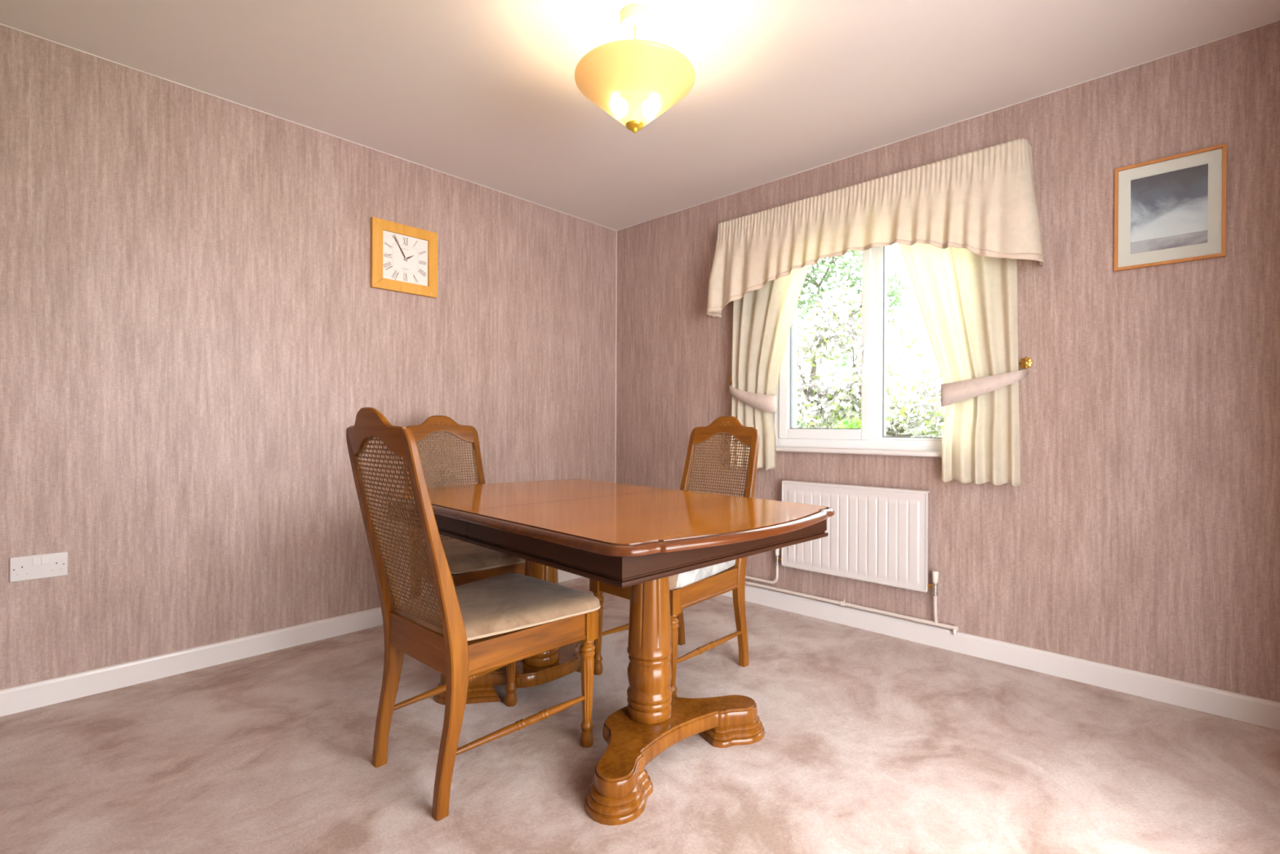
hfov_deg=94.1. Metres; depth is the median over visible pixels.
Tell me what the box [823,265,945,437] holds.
blossom tree
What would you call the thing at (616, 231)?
trim
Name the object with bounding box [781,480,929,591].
radiator
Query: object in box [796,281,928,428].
blossom tree
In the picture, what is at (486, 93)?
ceiling
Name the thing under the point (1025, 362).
hook
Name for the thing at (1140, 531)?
wall
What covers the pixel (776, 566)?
pipe
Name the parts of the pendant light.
lamp shade, hanging rod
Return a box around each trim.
[0,23,616,231]
[615,231,617,483]
[616,19,1279,231]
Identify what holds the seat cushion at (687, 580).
on the dining chair at (688, 588)
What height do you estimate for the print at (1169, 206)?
0.283 m
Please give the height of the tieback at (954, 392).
0.155 m
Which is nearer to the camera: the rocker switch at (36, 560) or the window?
the rocker switch at (36, 560)
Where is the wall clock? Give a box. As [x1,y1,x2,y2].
[370,217,437,297]
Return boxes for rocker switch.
[32,556,40,565]
[41,555,49,564]
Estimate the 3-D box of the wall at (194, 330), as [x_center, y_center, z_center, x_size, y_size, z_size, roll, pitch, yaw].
[-1.349,-0.196,3.184,0.270,2.400,3.680,0,0,43]
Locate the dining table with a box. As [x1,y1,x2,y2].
[382,479,835,825]
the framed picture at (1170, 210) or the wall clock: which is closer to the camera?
the framed picture at (1170, 210)
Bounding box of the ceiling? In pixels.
[0,0,1279,230]
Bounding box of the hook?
[1018,356,1033,373]
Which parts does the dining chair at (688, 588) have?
leg, seat rail, leg, leg, seat rail, cane panel, crest rail, leg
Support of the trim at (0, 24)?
attached to the wall at (194, 330)
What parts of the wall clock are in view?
frame rail, frame rail, frame rail, frame rail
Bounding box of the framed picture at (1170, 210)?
[1114,142,1226,271]
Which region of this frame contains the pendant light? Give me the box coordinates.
[574,4,695,133]
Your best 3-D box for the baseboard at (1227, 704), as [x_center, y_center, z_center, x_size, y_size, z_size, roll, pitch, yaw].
[1.024,0.969,3.086,3.320,0.090,0.015,0,0,43]
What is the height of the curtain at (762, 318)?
1.358 m
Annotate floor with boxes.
[0,577,1279,853]
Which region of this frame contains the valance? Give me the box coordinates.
[706,137,1043,318]
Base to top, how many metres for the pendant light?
0.397 m
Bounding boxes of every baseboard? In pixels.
[0,568,583,716]
[720,584,1279,730]
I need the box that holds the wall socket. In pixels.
[9,551,67,582]
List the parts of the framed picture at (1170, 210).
frame rail, frame rail, frame rail, frame rail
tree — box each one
[796,250,909,417]
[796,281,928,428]
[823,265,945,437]
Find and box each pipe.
[745,565,778,583]
[745,580,958,635]
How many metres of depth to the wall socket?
2.13 m
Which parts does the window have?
sash, sill, handle lever, handle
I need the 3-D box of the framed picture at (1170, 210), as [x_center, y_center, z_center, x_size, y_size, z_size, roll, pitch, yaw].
[1.953,-0.800,2.203,0.309,0.394,0.018,0,0,43]
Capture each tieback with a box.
[729,384,776,412]
[940,368,1027,406]
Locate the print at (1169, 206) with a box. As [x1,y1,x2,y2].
[1130,164,1208,253]
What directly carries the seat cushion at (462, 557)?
on the dining chair at (468, 562)
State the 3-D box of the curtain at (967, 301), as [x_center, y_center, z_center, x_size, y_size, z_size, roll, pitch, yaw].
[1.368,-0.435,2.665,0.583,1.358,0.072,0,0,43]
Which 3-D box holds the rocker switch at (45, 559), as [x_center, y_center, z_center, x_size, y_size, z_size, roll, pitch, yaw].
[-2.139,0.479,2.143,0.005,0.028,0.021,0,0,43]
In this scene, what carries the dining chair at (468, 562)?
on the floor
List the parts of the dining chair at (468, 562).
leg, seat rail, crest rail, cane panel, leg, leg, seat rail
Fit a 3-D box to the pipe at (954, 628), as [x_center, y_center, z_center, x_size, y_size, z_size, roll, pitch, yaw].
[0.702,0.881,3.364,2.006,0.262,0.050,0,0,43]
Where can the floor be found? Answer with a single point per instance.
(872, 742)
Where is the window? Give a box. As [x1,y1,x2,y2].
[774,245,942,457]
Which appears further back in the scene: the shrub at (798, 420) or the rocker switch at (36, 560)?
the shrub at (798, 420)
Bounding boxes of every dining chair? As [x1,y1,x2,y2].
[346,407,600,821]
[404,415,524,599]
[589,415,759,697]
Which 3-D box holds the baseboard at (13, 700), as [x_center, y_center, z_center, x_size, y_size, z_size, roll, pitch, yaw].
[-1.251,0.959,3.089,0.015,0.090,3.140,0,0,43]
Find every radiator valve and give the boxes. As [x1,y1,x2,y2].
[774,548,781,565]
[928,570,938,595]
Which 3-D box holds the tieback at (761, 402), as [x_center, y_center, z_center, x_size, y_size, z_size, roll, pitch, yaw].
[0.628,-0.166,3.357,0.108,0.169,0.317,0,0,-38]
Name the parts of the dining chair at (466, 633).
leg, crest rail, cane panel, seat rail, leg, leg, seat rail, leg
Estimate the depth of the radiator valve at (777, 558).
3.28 m
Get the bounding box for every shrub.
[796,417,808,427]
[832,415,861,428]
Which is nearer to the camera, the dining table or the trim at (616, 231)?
the dining table
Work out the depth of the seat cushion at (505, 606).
1.77 m
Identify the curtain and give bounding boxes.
[729,265,809,470]
[897,243,1020,486]
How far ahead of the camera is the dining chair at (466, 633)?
1.69 m
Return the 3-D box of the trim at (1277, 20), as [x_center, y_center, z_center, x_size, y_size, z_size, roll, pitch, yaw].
[1.037,-1.385,3.084,3.320,0.003,0.004,0,0,43]
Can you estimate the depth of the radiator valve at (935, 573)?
2.72 m
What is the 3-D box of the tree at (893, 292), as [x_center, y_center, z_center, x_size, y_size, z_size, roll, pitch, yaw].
[3.534,-1.379,11.638,3.030,5.469,2.597,0,0,-24]
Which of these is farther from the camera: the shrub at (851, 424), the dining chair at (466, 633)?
the shrub at (851, 424)
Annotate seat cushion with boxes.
[395,573,599,639]
[418,538,524,573]
[675,559,735,588]
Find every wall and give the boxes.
[0,24,616,688]
[616,20,1279,702]
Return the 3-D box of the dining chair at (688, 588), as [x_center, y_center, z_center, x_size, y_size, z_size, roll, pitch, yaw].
[0.167,0.480,2.498,0.486,1.063,0.684,0,0,44]
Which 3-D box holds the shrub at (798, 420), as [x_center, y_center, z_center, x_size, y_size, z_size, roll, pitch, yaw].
[1.442,0.611,6.093,0.854,1.501,0.692,0,0,-22]
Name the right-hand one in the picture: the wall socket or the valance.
the valance

